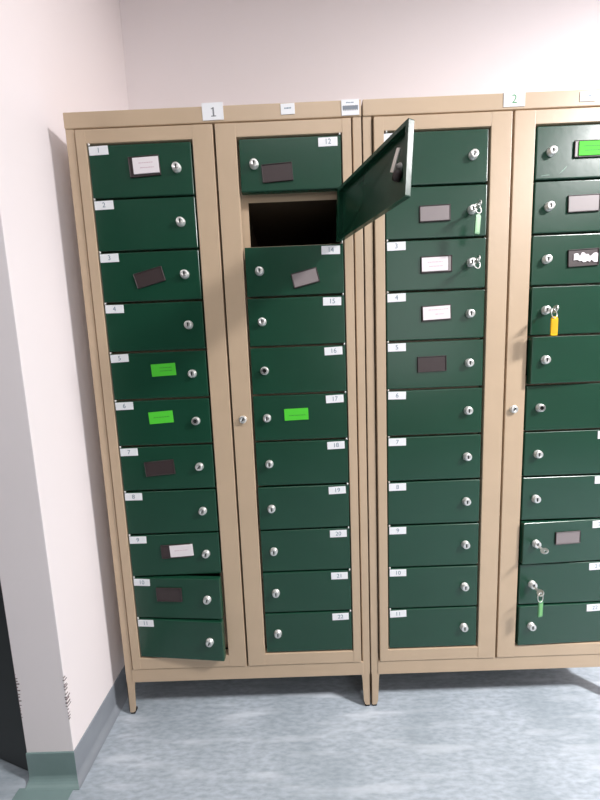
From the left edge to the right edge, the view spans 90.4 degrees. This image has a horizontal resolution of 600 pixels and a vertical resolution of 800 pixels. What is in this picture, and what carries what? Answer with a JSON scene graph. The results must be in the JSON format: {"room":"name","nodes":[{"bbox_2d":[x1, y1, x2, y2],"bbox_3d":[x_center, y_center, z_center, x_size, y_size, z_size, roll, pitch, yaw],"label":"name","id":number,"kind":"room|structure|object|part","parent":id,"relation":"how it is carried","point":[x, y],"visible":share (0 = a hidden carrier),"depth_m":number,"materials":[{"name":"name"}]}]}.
{"room":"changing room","nodes":[
{"label":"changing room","id":0,"kind":"room"},
{"bbox_2d":[0,0,128,751],"bbox_3d":[-0.836,-0.351,1.139,0.149,3.050,0.718,-2,6,0],"label":"wall","id":1,"kind":"structure","parent":0,"point":[58,57],"depth_m":0.91,"materials":[{"name":"white paint"}]},
{"bbox_2d":[0,582,27,770],"bbox_3d":[-1.302,0.184,0.979,0.860,2.044,0.041,-1,6,15],"label":"door","id":2,"kind":"structure","parent":1,"relation":"in","point":[13,750],"depth_m":0.95,"materials":[{"name":"grey paint"}]},
{"bbox_2d":[12,788,72,799],"bbox_3d":[-0.785,1.226,0.709,0.173,0.001,0.432,-2,6,0],"label":"trim","id":3,"kind":"structure","parent":1,"relation":"attached to","point":[21,794],"depth_m":0.91,"materials":[{"name":"teal plastic"}]},
{"bbox_2d":[24,751,78,790],"bbox_3d":[-0.767,1.152,0.924,0.173,0.102,0.025,-2,6,0],"label":"baseboard","id":4,"kind":"structure","parent":1,"relation":"attached to","point":[47,771],"depth_m":0.93,"materials":[{"name":"teal plastic"}]},
{"bbox_2d":[74,665,135,789],"bbox_3d":[-0.693,1.111,1.280,0.025,0.102,0.742,-2,6,0],"label":"baseboard","id":5,"kind":"structure","parent":1,"relation":"attached to","point":[89,746],"depth_m":1.04,"materials":[{"name":"grey plastic"}]},
{"bbox_2d":[0,667,599,799],"bbox_3d":[1.162,1.264,-0.136,7.200,0.050,3.900,-2,6,0],"label":"floor","id":6,"kind":"structure","parent":0,"point":[522,734],"depth_m":1.01,"materials":[{"name":"plastic"}]},
{"bbox_2d":[63,99,413,713],"bbox_3d":[-0.201,0.122,1.105,0.950,2.066,0.798,-2,6,0],"label":"tall cabinet","id":7,"kind":"object","parent":6,"relation":"on","point":[220,247],"visible":1,"depth_m":0.98,"materials":[{"name":"green metal"}]},
{"bbox_3d":[-0.624,1.103,1.129,0.031,0.128,0.045,-2,6,0],"label":"leg","id":8,"kind":"part","parent":7,"relation":"part of","materials":[{"name":"beige paint"}]},
{"bbox_3d":[-0.487,-0.706,0.921,0.314,0.150,0.016,-2,6,0],"label":"locker door","id":9,"kind":"part","parent":7,"relation":"part of","materials":[{"name":"green paint"}]},
{"bbox_3d":[-0.481,-0.550,0.937,0.314,0.151,0.016,-2,6,0],"label":"locker door","id":10,"kind":"part","parent":7,"relation":"part of","materials":[{"name":"green paint"}]},
{"bbox_3d":[-0.475,-0.394,0.954,0.314,0.150,0.016,-2,6,0],"label":"locker door","id":11,"kind":"part","parent":7,"relation":"part of","materials":[{"name":"green paint"}]},
{"bbox_3d":[-0.469,-0.238,0.970,0.314,0.151,0.016,-2,6,0],"label":"locker door","id":12,"kind":"part","parent":7,"relation":"part of","materials":[{"name":"green paint"}]},
{"bbox_3d":[-0.463,-0.082,0.987,0.314,0.150,0.016,-2,6,0],"label":"locker door","id":13,"kind":"part","parent":7,"relation":"part of","materials":[{"name":"green paint"}]},
{"bbox_3d":[-0.439,0.075,1.012,0.417,1.816,0.038,-2,6,0],"label":"door frame","id":14,"kind":"part","parent":7,"relation":"part of","materials":[{"name":"beige paint"}]},
{"bbox_3d":[-0.457,0.074,1.003,0.314,0.151,0.016,-2,6,0],"label":"locker door","id":15,"kind":"part","parent":7,"relation":"part of","materials":[{"name":"green paint"}]},
{"bbox_3d":[-0.450,0.230,1.019,0.314,0.151,0.016,-2,6,0],"label":"locker door","id":16,"kind":"part","parent":7,"relation":"part of","materials":[{"name":"green paint"}]},
{"bbox_3d":[-0.444,0.386,1.036,0.314,0.151,0.016,-2,6,0],"label":"locker door","id":17,"kind":"part","parent":7,"relation":"part of","materials":[{"name":"green paint"}]},
{"bbox_3d":[-0.438,0.542,1.052,0.314,0.150,0.016,-2,6,0],"label":"locker door","id":18,"kind":"part","parent":7,"relation":"part of","materials":[{"name":"green paint"}]},
{"bbox_3d":[-0.432,0.699,1.057,0.314,0.151,0.016,-2,6,4],"label":"locker door","id":19,"kind":"part","parent":7,"relation":"part of","materials":[{"name":"green paint"}]},
{"bbox_3d":[-0.426,0.856,1.070,0.314,0.151,0.016,-2,6,6],"label":"locker door","id":20,"kind":"part","parent":7,"relation":"part of","materials":[{"name":"green paint"}]},
{"bbox_3d":[-0.017,0.059,1.010,0.412,1.816,0.038,-2,6,0],"label":"door frame","id":21,"kind":"part","parent":7,"relation":"part of","materials":[{"name":"beige paint"}]},
{"bbox_3d":[-0.029,-0.723,0.918,0.311,0.150,0.016,-2,6,0],"label":"locker door","id":22,"kind":"part","parent":7,"relation":"part of","materials":[{"name":"green paint"}]},
{"bbox_3d":[-0.017,-0.411,0.951,0.311,0.150,0.016,-2,6,0],"label":"locker door","id":23,"kind":"part","parent":7,"relation":"part of","materials":[{"name":"green paint"}]},
{"bbox_3d":[-0.011,-0.255,0.968,0.311,0.151,0.016,-2,6,0],"label":"locker door","id":24,"kind":"part","parent":7,"relation":"part of","materials":[{"name":"green paint"}]},
{"bbox_3d":[-0.004,-0.100,0.984,0.311,0.150,0.016,-2,6,0],"label":"locker door","id":25,"kind":"part","parent":7,"relation":"part of","materials":[{"name":"green paint"}]},
{"bbox_3d":[0.002,0.057,1.000,0.311,0.151,0.016,-2,6,0],"label":"locker door","id":26,"kind":"part","parent":7,"relation":"part of","materials":[{"name":"green paint"}]},
{"bbox_3d":[0.008,0.212,1.017,0.311,0.151,0.016,-2,6,0],"label":"locker door","id":27,"kind":"part","parent":7,"relation":"part of","materials":[{"name":"green paint"}]},
{"bbox_3d":[0.014,0.369,1.031,0.311,0.151,0.016,-2,6,0],"label":"locker door","id":28,"kind":"part","parent":7,"relation":"part of","materials":[{"name":"green paint"}]},
{"bbox_3d":[0.020,0.524,1.049,0.311,0.150,0.016,-2,6,0],"label":"locker door","id":29,"kind":"part","parent":7,"relation":"part of","materials":[{"name":"green paint"}]},
{"bbox_3d":[0.026,0.680,1.066,0.311,0.151,0.016,-2,6,0],"label":"locker door","id":30,"kind":"part","parent":7,"relation":"part of","materials":[{"name":"green paint"}]},
{"bbox_3d":[0.032,0.836,1.082,0.311,0.151,0.016,-2,6,0],"label":"locker door","id":31,"kind":"part","parent":7,"relation":"part of","materials":[{"name":"green paint"}]},
{"bbox_3d":[0.245,1.070,1.125,0.031,0.128,0.045,-2,6,0],"label":"leg","id":32,"kind":"part","parent":7,"relation":"part of","materials":[{"name":"beige paint"}]},
{"bbox_3d":[0.180,-0.547,0.785,0.016,0.151,0.311,-5,11,-22],"label":"locker door","id":33,"kind":"part","parent":7,"relation":"part of","materials":[{"name":"green paint"}]},
{"bbox_2d":[361,89,599,705],"bbox_3d":[0.678,0.078,1.235,0.900,2.060,0.528,-2,6,0],"label":"tall cabinet","id":34,"kind":"object","parent":6,"relation":"on","point":[483,423],"visible":0.95,"depth_m":0.98,"materials":[{"name":"green metal"}]},
{"bbox_3d":[0.280,1.068,1.124,0.031,0.128,0.045,-2,6,0],"label":"leg","id":35,"kind":"part","parent":34,"relation":"part of","materials":[{"name":"beige paint"}]},
{"bbox_3d":[0.478,0.819,1.080,0.314,0.151,0.016,-2,6,0],"label":"locker door","id":36,"kind":"part","parent":34,"relation":"part of","materials":[{"name":"green paint"}]},
{"bbox_3d":[0.472,0.663,1.063,0.314,0.151,0.016,-2,6,0],"label":"locker door","id":37,"kind":"part","parent":34,"relation":"part of","materials":[{"name":"green paint"}]},
{"bbox_3d":[0.466,0.507,1.047,0.314,0.150,0.016,-2,6,0],"label":"locker door","id":38,"kind":"part","parent":34,"relation":"part of","materials":[{"name":"green paint"}]},
{"bbox_3d":[0.460,0.351,1.031,0.314,0.151,0.016,-2,6,0],"label":"locker door","id":39,"kind":"part","parent":34,"relation":"part of","materials":[{"name":"green paint"}]},
{"bbox_3d":[0.454,0.195,1.014,0.314,0.151,0.016,-2,6,0],"label":"locker door","id":40,"kind":"part","parent":34,"relation":"part of","materials":[{"name":"green paint"}]},
{"bbox_3d":[0.447,0.039,0.998,0.314,0.151,0.016,-2,6,0],"label":"locker door","id":41,"kind":"part","parent":34,"relation":"part of","materials":[{"name":"green paint"}]},
{"bbox_3d":[0.441,-0.117,0.982,0.314,0.150,0.016,-2,6,0],"label":"locker door","id":42,"kind":"part","parent":34,"relation":"part of","materials":[{"name":"green paint"}]},
{"bbox_3d":[0.435,-0.273,0.965,0.314,0.151,0.016,-2,6,0],"label":"locker door","id":43,"kind":"part","parent":34,"relation":"part of","materials":[{"name":"green paint"}]},
{"bbox_3d":[0.429,-0.429,0.949,0.314,0.150,0.016,-2,6,0],"label":"locker door","id":44,"kind":"part","parent":34,"relation":"part of","materials":[{"name":"green paint"}]},
{"bbox_3d":[0.423,-0.585,0.932,0.314,0.151,0.016,-2,6,0],"label":"locker door","id":45,"kind":"part","parent":34,"relation":"part of","materials":[{"name":"green paint"}]},
{"bbox_3d":[0.417,-0.741,0.916,0.314,0.150,0.016,-2,6,0],"label":"locker door","id":46,"kind":"part","parent":34,"relation":"part of","materials":[{"name":"green paint"}]},
{"bbox_3d":[0.465,0.040,1.008,0.417,1.816,0.038,-2,6,0],"label":"door frame","id":47,"kind":"part","parent":34,"relation":"part of","materials":[{"name":"beige paint"}]},
{"bbox_2d":[472,255,479,268],"bbox_3d":[0.538,-0.418,0.907,0.021,0.041,0.045,1,7,27],"label":"key","id":48,"kind":"object","parent":34,"relation":"attached to","point":[476,260],"visible":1,"depth_m":0.90,"materials":[{"name":"silver metal"}]},
{"bbox_2d":[473,200,481,234],"bbox_3d":[0.533,-0.545,0.894,0.021,0.099,0.045,1,7,27],"label":"key","id":49,"kind":"object","parent":34,"relation":"attached to","point":[478,216],"visible":1,"depth_m":0.89,"materials":[{"name":"silver metal"}]},
{"bbox_2d":[533,586,543,616],"bbox_3d":[0.821,0.693,1.023,0.023,0.094,0.044,0,6,21],"label":"key","id":50,"kind":"object","parent":34,"relation":"attached to","point":[540,603],"visible":1,"depth_m":1.01,"materials":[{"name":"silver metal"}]},
{"bbox_2d":[537,546,548,553],"bbox_3d":[0.813,0.501,0.998,0.021,0.016,0.039,-2,6,0],"label":"key","id":51,"kind":"object","parent":34,"relation":"attached to","point":[542,550],"visible":1,"depth_m":0.99,"materials":[{"name":"silver metal"}]},
{"bbox_3d":[0.886,0.024,1.005,0.412,1.816,0.038,-2,6,0],"label":"door frame","id":52,"kind":"part","parent":34,"relation":"part of","materials":[{"name":"beige paint"}]},
{"bbox_2d":[547,305,558,335],"bbox_3d":[0.783,-0.245,0.920,0.023,0.092,0.045,1,7,27],"label":"key","id":53,"kind":"object","parent":34,"relation":"attached to","point":[554,319],"visible":1,"depth_m":0.91,"materials":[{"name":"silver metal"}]},
{"bbox_3d":[0.936,0.802,1.074,0.311,0.151,0.016,-2,6,-1],"label":"locker door","id":54,"kind":"part","parent":34,"relation":"part of","materials":[{"name":"green paint"}]},
{"bbox_3d":[0.930,0.646,1.060,0.311,0.151,0.016,-2,6,0],"label":"locker door","id":55,"kind":"part","parent":34,"relation":"part of","materials":[{"name":"green paint"}]},
{"bbox_3d":[0.924,0.490,1.039,0.311,0.150,0.016,-2,6,-2],"label":"locker door","id":56,"kind":"part","parent":34,"relation":"part of","materials":[{"name":"green paint"}]},
{"bbox_3d":[0.918,0.334,1.028,0.311,0.151,0.016,-2,6,0],"label":"locker door","id":57,"kind":"part","parent":34,"relation":"part of","materials":[{"name":"green paint"}]},
{"bbox_3d":[0.912,0.178,1.012,0.311,0.151,0.016,-2,6,0],"label":"locker door","id":58,"kind":"part","parent":34,"relation":"part of","materials":[{"name":"green paint"}]},
{"bbox_3d":[0.906,0.022,0.995,0.311,0.151,0.016,-2,6,0],"label":"locker door","id":59,"kind":"part","parent":34,"relation":"part of","materials":[{"name":"green paint"}]},
{"bbox_3d":[0.899,-0.134,0.972,0.311,0.150,0.016,-2,6,-2],"label":"locker door","id":60,"kind":"part","parent":34,"relation":"part of","materials":[{"name":"green paint"}]},
{"bbox_3d":[0.893,-0.290,0.960,0.311,0.151,0.016,-2,6,-1],"label":"locker door","id":61,"kind":"part","parent":34,"relation":"part of","materials":[{"name":"green paint"}]},
{"bbox_3d":[0.887,-0.446,0.946,0.311,0.150,0.016,-2,6,0],"label":"locker door","id":62,"kind":"part","parent":34,"relation":"part of","materials":[{"name":"green paint"}]},
{"bbox_3d":[0.881,-0.602,0.930,0.311,0.151,0.016,-2,6,0],"label":"locker door","id":63,"kind":"part","parent":34,"relation":"part of","materials":[{"name":"green paint"}]},
{"bbox_3d":[0.875,-0.758,0.914,0.311,0.150,0.016,-2,6,0],"label":"locker door","id":64,"kind":"part","parent":34,"relation":"part of","materials":[{"name":"green paint"}]},
{"bbox_2d":[119,0,599,109],"bbox_3d":[1.846,-0.500,1.560,5.515,3.050,0.158,-2,6,0],"label":"wall","id":65,"kind":"structure","parent":0,"point":[178,53],"depth_m":1.37,"materials":[{"name":"white paint"}]}
]}

